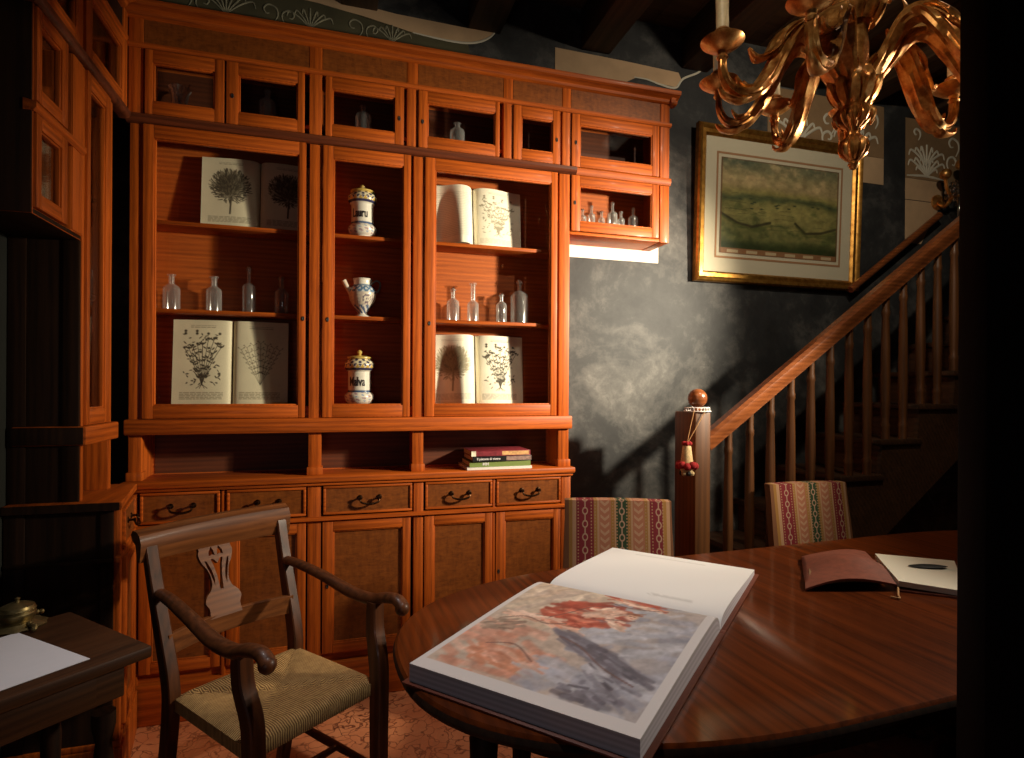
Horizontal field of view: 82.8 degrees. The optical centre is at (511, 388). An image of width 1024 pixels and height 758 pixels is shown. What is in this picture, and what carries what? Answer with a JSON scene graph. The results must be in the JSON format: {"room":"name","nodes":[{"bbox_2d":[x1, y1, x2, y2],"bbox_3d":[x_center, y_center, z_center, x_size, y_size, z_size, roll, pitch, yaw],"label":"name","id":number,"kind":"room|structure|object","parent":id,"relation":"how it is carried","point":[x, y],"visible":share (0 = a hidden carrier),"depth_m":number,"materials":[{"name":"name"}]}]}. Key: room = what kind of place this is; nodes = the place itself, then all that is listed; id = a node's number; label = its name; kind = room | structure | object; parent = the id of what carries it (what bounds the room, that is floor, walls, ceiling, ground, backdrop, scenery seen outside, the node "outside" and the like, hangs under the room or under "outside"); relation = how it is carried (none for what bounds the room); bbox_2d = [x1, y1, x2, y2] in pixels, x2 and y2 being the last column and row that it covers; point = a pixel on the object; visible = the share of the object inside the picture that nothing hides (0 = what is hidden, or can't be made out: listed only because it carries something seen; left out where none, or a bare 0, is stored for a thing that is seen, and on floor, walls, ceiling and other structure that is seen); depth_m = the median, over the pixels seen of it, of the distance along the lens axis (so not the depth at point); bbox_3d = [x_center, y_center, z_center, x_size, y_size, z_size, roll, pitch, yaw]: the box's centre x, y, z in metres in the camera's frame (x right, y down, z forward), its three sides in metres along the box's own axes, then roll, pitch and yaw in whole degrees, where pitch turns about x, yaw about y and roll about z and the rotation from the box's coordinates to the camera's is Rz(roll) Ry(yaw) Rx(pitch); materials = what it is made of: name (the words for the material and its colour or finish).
{"room":"home library study","nodes":[
{"label":"home library study","id":0,"kind":"room"},
{"bbox_2d":[0,232,7,757],"bbox_3d":[-1.176,-0.346,0.171,0.100,3.420,4.800,0,0,-17],"label":"wall","id":1,"kind":"structure","parent":0,"point":[3,238],"depth_m":1.86,"materials":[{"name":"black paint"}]},
{"bbox_2d":[0,0,136,504],"bbox_3d":[-1.516,-0.596,1.945,0.254,1.945,0.796,0,0,-17],"label":"upper cabinet","id":2,"kind":"object","parent":1,"relation":"attached to","point":[63,63],"visible":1,"depth_m":1.91,"materials":[{"name":"red wood"}]},
{"bbox_2d":[130,690,545,757],"bbox_3d":[1.786,1.430,1.108,6.330,0.100,4.900,0,0,-17],"label":"floor","id":3,"kind":"structure","parent":0,"point":[412,732],"depth_m":2.27,"materials":[{"name":"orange stone"}]},
{"bbox_2d":[0,483,140,757],"bbox_3d":[-1.523,0.869,2.090,0.337,0.985,0.416,0,0,-17],"label":"base cabinet","id":4,"kind":"object","parent":3,"relation":"on","point":[78,558],"visible":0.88,"depth_m":1.92,"materials":[{"name":"red wood"}]},
{"bbox_2d":[0,502,119,515],"bbox_3d":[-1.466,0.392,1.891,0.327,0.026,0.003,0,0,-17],"label":"countertop","id":5,"kind":"structure","parent":4,"relation":"on","point":[26,510],"depth_m":1.89,"materials":[{"name":"brown wood"}]},
{"bbox_2d":[4,483,136,515],"bbox_3d":[-1.523,0.392,2.091,0.333,0.030,0.412,0,0,-17],"label":"countertop","id":6,"kind":"structure","parent":4,"relation":"on","point":[121,493],"depth_m":2.03,"materials":[{"name":"red wood"}]},
{"bbox_2d":[0,612,151,757],"bbox_3d":[-1.119,0.979,1.260,0.400,0.770,0.440,0,0,30],"label":"desk","id":7,"kind":"object","parent":3,"relation":"on","point":[41,703],"visible":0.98,"depth_m":1.29,"materials":[{"name":"brown wood"}]},
{"bbox_2d":[0,597,48,635],"bbox_3d":[-1.245,0.556,1.456,0.145,0.074,0.144,0,0,-17],"label":"inkwell","id":8,"kind":"object","parent":7,"relation":"on","point":[18,616],"visible":1,"depth_m":1.42,"materials":[{"name":"gold metal"}]},
{"bbox_2d":[0,633,89,690],"bbox_3d":[-1.099,0.592,1.275,0.306,0.003,0.158,0,0,27],"label":"paper sheet","id":9,"kind":"object","parent":7,"relation":"on","point":[23,658],"visible":1,"depth_m":1.27,"materials":[{"name":"white paper"}]},
{"bbox_2d":[131,502,409,757],"bbox_3d":[-0.736,0.896,1.770,0.716,0.944,0.501,0,0,35],"label":"armchair","id":10,"kind":"object","parent":3,"relation":"on","point":[257,709],"visible":1,"depth_m":1.76,"materials":[{"name":"brown wood"}]},
{"bbox_2d":[120,0,681,727],"bbox_3d":[-0.374,-0.097,2.776,2.537,2.930,0.264,0,0,-17],"label":"display cabinet","id":11,"kind":"object","parent":3,"relation":"on","point":[401,122],"visible":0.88,"depth_m":2.66,"materials":[{"name":"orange wood"}]},
{"bbox_2d":[168,83,189,103],"bbox_3d":[-1.426,-1.236,2.494,0.092,0.134,0.089,0,0,30],"label":"glass vase","id":12,"kind":"object","parent":11,"relation":"on","point":[178,97],"visible":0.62,"depth_m":2.49,"materials":[{"name":"clear glass"}]},
{"bbox_2d":[171,319,289,403],"bbox_3d":[-1.229,-0.109,2.548,0.470,0.383,0.065,0,0,-17],"label":"open book","id":13,"kind":"object","parent":11,"relation":"on","point":[214,361],"visible":0.98,"depth_m":2.54,"materials":[{"name":"paper"}]},
{"bbox_2d":[156,308,308,320],"bbox_3d":[-1.231,-0.325,2.565,0.659,0.018,0.137,0,0,-17],"label":"shelf","id":14,"kind":"object","parent":11,"relation":"attached to","point":[163,314],"depth_m":2.55,"materials":[{"name":"red wood"}]},
{"bbox_2d":[157,220,308,241],"bbox_3d":[-1.229,-0.694,2.565,0.659,0.018,0.137,0,0,-17],"label":"shelf","id":15,"kind":"object","parent":11,"relation":"attached to","point":[165,228],"depth_m":2.55,"materials":[{"name":"red wood"}]},
{"bbox_2d":[200,157,309,230],"bbox_3d":[-1.133,-0.860,2.614,0.482,0.326,0.070,0,0,-17],"label":"open book","id":16,"kind":"object","parent":11,"relation":"on","point":[235,192],"visible":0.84,"depth_m":2.59,"materials":[{"name":"paper"}]},
{"bbox_2d":[120,462,574,492],"bbox_3d":[-0.658,0.403,2.698,1.953,0.043,0.249,0,0,-17],"label":"countertop","id":17,"kind":"structure","parent":11,"relation":"on","point":[343,476],"depth_m":2.57,"materials":[{"name":"red wood"}]},
{"bbox_2d":[458,462,531,470],"bbox_3d":[-0.087,0.378,2.861,0.320,0.012,0.208,0,0,-17],"label":"book","id":18,"kind":"object","parent":17,"relation":"on","point":[461,464],"visible":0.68,"depth_m":2.77,"materials":[{"name":"white paper"}]},
{"bbox_2d":[462,457,530,466],"bbox_3d":[-0.082,0.358,2.861,0.300,0.026,0.200,0,0,-16],"label":"book","id":19,"kind":"object","parent":18,"relation":"on","point":[465,461],"visible":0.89,"depth_m":2.77,"materials":[{"name":"green paper"}]},
{"bbox_2d":[464,453,531,461],"bbox_3d":[-0.074,0.333,2.858,0.293,0.024,0.201,0,0,-17],"label":"book","id":20,"kind":"object","parent":19,"relation":"on","point":[511,457],"visible":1,"depth_m":2.77,"materials":[{"name":"black paper"}]},
{"bbox_2d":[463,446,530,456],"bbox_3d":[-0.078,0.308,2.858,0.292,0.024,0.195,0,0,-17],"label":"book","id":21,"kind":"object","parent":20,"relation":"on","point":[500,450],"visible":1,"depth_m":2.79,"materials":[{"name":"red paper"}]},
{"bbox_2d":[502,450,528,454],"bbox_3d":[0.018,0.308,2.786,0.135,0.018,0.002,0,0,-17],"label":"print","id":22,"kind":"object","parent":21,"relation":"on","point":[526,451],"depth_m":2.78},
{"bbox_2d":[506,456,530,459],"bbox_3d":[0.033,0.333,2.787,0.125,0.018,0.002,0,0,-18],"label":"print","id":23,"kind":"object","parent":20,"relation":"on","point":[507,457],"depth_m":2.79},
{"bbox_2d":[344,350,374,403],"bbox_3d":[-0.712,-0.051,2.715,0.138,0.258,0.138,0,0,-33],"label":"apothecary jar","id":24,"kind":"object","parent":11,"relation":"on","point":[359,367],"visible":0.87,"depth_m":2.67,"materials":[{"name":"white ceramic"}]},
{"bbox_2d":[342,277,380,316],"bbox_3d":[-0.703,-0.421,2.710,0.127,0.180,0.144,0,0,28],"label":"ewer","id":25,"kind":"object","parent":11,"relation":"on","point":[362,295],"visible":0.88,"depth_m":2.68,"materials":[{"name":"beige ceramic"}]},
{"bbox_2d":[348,185,376,236],"bbox_3d":[-0.699,-0.827,2.717,0.133,0.250,0.133,0,0,38],"label":"apothecary jar","id":26,"kind":"object","parent":11,"relation":"on","point":[362,200],"visible":0.83,"depth_m":2.67,"materials":[{"name":"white ceramic"}]},
{"bbox_2d":[334,315,411,324],"bbox_3d":[-0.680,-0.322,2.729,0.415,0.018,0.137,0,0,-17],"label":"shelf","id":27,"kind":"object","parent":11,"relation":"attached to","point":[338,319],"depth_m":2.71,"materials":[{"name":"red wood"}]},
{"bbox_2d":[335,234,411,248],"bbox_3d":[-0.678,-0.691,2.729,0.415,0.018,0.137,0,0,-17],"label":"shelf","id":28,"kind":"object","parent":11,"relation":"attached to","point":[342,241],"depth_m":2.71,"materials":[{"name":"red wood"}]},
{"bbox_2d":[436,184,520,247],"bbox_3d":[-0.176,-0.848,2.878,0.487,0.312,0.126,0,0,-17],"label":"open book","id":29,"kind":"object","parent":11,"relation":"on","point":[479,216],"visible":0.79,"depth_m":2.89,"materials":[{"name":"paper"}]},
{"bbox_2d":[435,334,522,402],"bbox_3d":[-0.171,-0.090,2.880,0.497,0.357,0.126,0,0,-17],"label":"open book","id":30,"kind":"object","parent":11,"relation":"on","point":[469,368],"visible":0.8,"depth_m":2.89,"materials":[{"name":"paper"}]},
{"bbox_2d":[436,319,548,329],"bbox_3d":[-0.119,-0.319,2.896,0.685,0.018,0.137,0,0,-17],"label":"shelf","id":31,"kind":"object","parent":11,"relation":"attached to","point":[441,324],"depth_m":2.90,"materials":[{"name":"red wood"}]},
{"bbox_2d":[436,241,548,259],"bbox_3d":[-0.117,-0.688,2.896,0.685,0.018,0.137,0,0,-17],"label":"shelf","id":32,"kind":"object","parent":11,"relation":"attached to","point":[445,249],"depth_m":2.90,"materials":[{"name":"red wood"}]},
{"bbox_2d":[563,498,673,568],"bbox_3d":[0.414,0.912,2.148,0.440,0.920,0.519,0,0,3],"label":"dining chair","id":33,"kind":"object","parent":3,"relation":"on","point":[592,526],"visible":0.32,"depth_m":2.33,"materials":[{"name":"fabric"}]},
{"bbox_2d":[764,481,852,546],"bbox_3d":[1.483,0.918,2.619,0.440,0.920,0.519,0,0,-13],"label":"dining chair","id":34,"kind":"object","parent":3,"relation":"on","point":[797,512],"visible":0.44,"depth_m":2.79,"materials":[{"name":"fabric"}]},
{"bbox_2d":[674,212,958,556],"bbox_3d":[2.111,0.052,3.375,2.766,2.660,0.535,0,0,-17],"label":"staircase","id":35,"kind":"structure","parent":3,"relation":"on","point":[894,473],"depth_m":3.10,"materials":[{"name":"brown wood"}]},
{"bbox_2d":[675,410,705,475],"bbox_3d":[0.831,0.256,2.721,0.129,0.308,0.106,0,0,29],"label":"tassel","id":36,"kind":"object","parent":35,"relation":"hanging from","point":[686,465],"visible":1,"depth_m":2.70,"materials":[{"name":"fabric"}]},
{"bbox_2d":[684,407,710,411],"bbox_3d":[0.890,0.100,2.790,0.129,0.022,0.129,0,0,-17],"label":"ring","id":37,"kind":"object","parent":35,"relation":"on","point":[707,408],"visible":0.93,"depth_m":2.75,"materials":[{"name":"white"}]},
{"bbox_2d":[956,0,1023,757],"bbox_3d":[0.699,-0.336,0.774,0.178,3.419,0.060,0,0,0],"label":"trim","id":38,"kind":"structure","parent":3,"relation":"on","point":[990,538],"depth_m":0.75,"materials":[{"name":"black wood"}]},
{"bbox_3d":[1.555,1.374,1.759,1.900,0.008,1.480,0,0,-17],"label":"rug","id":39,"kind":"object","parent":3,"relation":"on","visible":0},
{"bbox_2d":[393,530,957,757],"bbox_3d":[1.103,0.991,1.744,2.878,0.770,1.002,0,0,-19],"label":"dining table","id":40,"kind":"object","parent":39,"relation":"on","point":[797,672],"visible":0.46,"depth_m":1.29,"materials":[{"name":"brown wood"}]},
{"bbox_2d":[402,548,758,757],"bbox_3d":[0.286,0.575,1.525,0.508,0.058,1.126,0,0,31],"label":"book","id":41,"kind":"object","parent":40,"relation":"on","point":[603,657],"visible":1,"depth_m":1.23,"materials":[{"name":"paper"}]},
{"bbox_2d":[802,549,956,598],"bbox_3d":[1.199,0.576,1.857,0.513,0.061,0.473,0,0,21],"label":"journal","id":42,"kind":"object","parent":40,"relation":"on","point":[842,565],"visible":0.96,"depth_m":1.82,"materials":[{"name":"brown leather"}]},
{"bbox_2d":[908,564,947,567],"bbox_3d":[1.354,0.578,1.891,0.124,0.009,0.040,0,0,4],"label":"pen","id":43,"kind":"object","parent":42,"relation":"on","point":[912,565],"visible":1,"depth_m":1.88,"materials":[{"name":"black plastic"}]},
{"bbox_2d":[110,0,959,635],"bbox_3d":[1.110,-0.334,3.408,6.330,3.420,0.100,0,0,-17],"label":"wall","id":44,"kind":"structure","parent":0,"point":[643,336],"depth_m":3.30,"materials":[{"name":"paint"}]},
{"bbox_2d":[157,0,469,54],"bbox_3d":[-0.885,-1.702,2.758,1.460,0.295,0.003,0,0,-17],"label":"trim","id":45,"kind":"structure","parent":44,"relation":"attached to","point":[340,18],"depth_m":2.76,"materials":[{"name":"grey paint"}]},
{"bbox_2d":[341,0,378,10],"bbox_3d":[-0.065,-1.940,0.551,0.170,0.220,4.700,0,0,-17],"label":"ceiling beam","id":46,"kind":"structure","parent":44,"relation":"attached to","point":[365,4],"depth_m":2.77,"materials":[{"name":"brown wood"}]},
{"bbox_2d":[307,0,492,41],"bbox_3d":[-0.827,-1.833,2.775,1.540,0.154,0.003,0,0,-17],"label":"trim","id":47,"kind":"structure","parent":44,"relation":"attached to","point":[426,27],"depth_m":2.88,"materials":[{"name":"beige paint"}]},
{"bbox_2d":[468,0,514,33],"bbox_3d":[0.529,-1.937,0.728,0.170,0.220,4.700,0,0,-17],"label":"ceiling beam","id":48,"kind":"structure","parent":44,"relation":"attached to","point":[483,15],"depth_m":2.86,"materials":[{"name":"brown wood"}]},
{"bbox_2d":[413,32,700,88],"bbox_3d":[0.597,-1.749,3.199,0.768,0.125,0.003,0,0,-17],"label":"trim","id":49,"kind":"structure","parent":44,"relation":"attached to","point":[565,60],"depth_m":3.18,"materials":[{"name":"beige paint"}]},
{"bbox_2d":[569,244,657,262],"bbox_3d":[0.527,-0.766,3.180,0.614,0.122,0.003,0,0,-17],"label":"trim","id":50,"kind":"structure","parent":44,"relation":"attached to","point":[580,251],"depth_m":3.19,"materials":[{"name":"beige paint"}]},
{"bbox_2d":[581,0,652,53],"bbox_3d":[1.124,-1.934,0.905,0.170,0.220,4.700,0,0,-17],"label":"ceiling beam","id":51,"kind":"structure","parent":44,"relation":"attached to","point":[604,23],"depth_m":2.95,"materials":[{"name":"brown wood"}]},
{"bbox_2d":[682,0,786,71],"bbox_3d":[1.718,-1.931,1.082,0.170,0.220,4.700,0,0,-17],"label":"ceiling beam","id":52,"kind":"structure","parent":44,"relation":"attached to","point":[747,16],"depth_m":3.04,"materials":[{"name":"brown wood"}]},
{"bbox_2d":[692,121,863,291],"bbox_3d":[1.605,-1.055,3.452,1.175,0.890,0.071,0,0,-17],"label":"framed print","id":53,"kind":"object","parent":44,"relation":"attached to","point":[792,218],"visible":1,"depth_m":3.44,"materials":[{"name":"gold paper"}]},
{"bbox_2d":[767,88,883,158],"bbox_3d":[1.959,-1.644,3.605,0.895,0.330,0.003,0,0,-17],"label":"trim","id":54,"kind":"structure","parent":44,"relation":"attached to","point":[820,105],"depth_m":3.60,"materials":[{"name":"beige paint"}]},
{"bbox_2d":[780,0,919,88],"bbox_3d":[2.312,-1.927,1.259,0.170,0.220,4.700,0,0,-17],"label":"ceiling beam","id":55,"kind":"structure","parent":44,"relation":"attached to","point":[892,10],"depth_m":2.94,"materials":[{"name":"brown wood"}]},
{"bbox_2d":[863,156,883,184],"bbox_3d":[1.958,-1.393,3.605,0.895,0.168,0.003,0,0,-17],"label":"trim","id":56,"kind":"structure","parent":44,"relation":"attached to","point":[873,168],"depth_m":3.71,"materials":[{"name":"beige paint"}]},
{"bbox_2d":[869,0,959,103],"bbox_3d":[2.906,-1.924,1.436,0.170,0.220,4.700,0,0,-17],"label":"ceiling beam","id":57,"kind":"structure","parent":44,"relation":"attached to","point":[891,84],"depth_m":3.39,"materials":[{"name":"brown wood"}]},
{"bbox_2d":[905,200,937,243],"bbox_3d":[2.711,-1.090,3.830,0.310,0.280,0.003,0,0,-17],"label":"trim","id":58,"kind":"structure","parent":44,"relation":"attached to","point":[917,213],"depth_m":3.81,"materials":[{"name":"beige paint"}]},
{"bbox_2d":[905,178,943,201],"bbox_3d":[2.726,-1.304,3.834,0.340,0.138,0.003,0,0,-17],"label":"trim","id":59,"kind":"structure","parent":44,"relation":"attached to","point":[915,189],"depth_m":3.82,"materials":[{"name":"beige paint"}]},
{"bbox_2d":[905,117,959,184],"bbox_3d":[2.814,-1.569,3.860,0.520,0.390,0.003,0,0,-17],"label":"trim","id":60,"kind":"structure","parent":44,"relation":"attached to","point":[941,145],"depth_m":3.84,"materials":[{"name":"beige paint"}]},
{"bbox_2d":[931,159,959,216],"bbox_3d":[2.866,-1.302,3.782,0.230,0.375,0.201,0,0,7],"label":"wall sconce","id":61,"kind":"object","parent":44,"relation":"attached to","point":[937,202],"visible":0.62,"depth_m":3.76,"materials":[{"name":"gold metal"}]},
{"bbox_2d":[932,71,959,116],"bbox_3d":[3.500,-1.921,1.613,0.170,0.220,4.700,0,0,-17],"label":"ceiling beam","id":62,"kind":"structure","parent":44,"relation":"attached to","point":[941,104],"depth_m":3.77,"materials":[{"name":"brown wood"}]},
{"bbox_2d":[541,0,957,78],"bbox_3d":[1.805,-2.090,1.108,6.330,0.100,4.900,0,0,-17],"label":"ceiling","id":63,"kind":"structure","parent":0,"point":[677,14],"depth_m":3.20,"materials":[{"name":"brown wood"}]},
{"bbox_2d":[699,0,959,170],"bbox_3d":[0.993,-1.344,1.646,0.939,1.391,0.734,0,0,-17],"label":"chandelier","id":64,"kind":"object","parent":63,"relation":"hanging from","point":[833,40],"visible":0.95,"depth_m":1.66,"materials":[{"name":"gold metal"}]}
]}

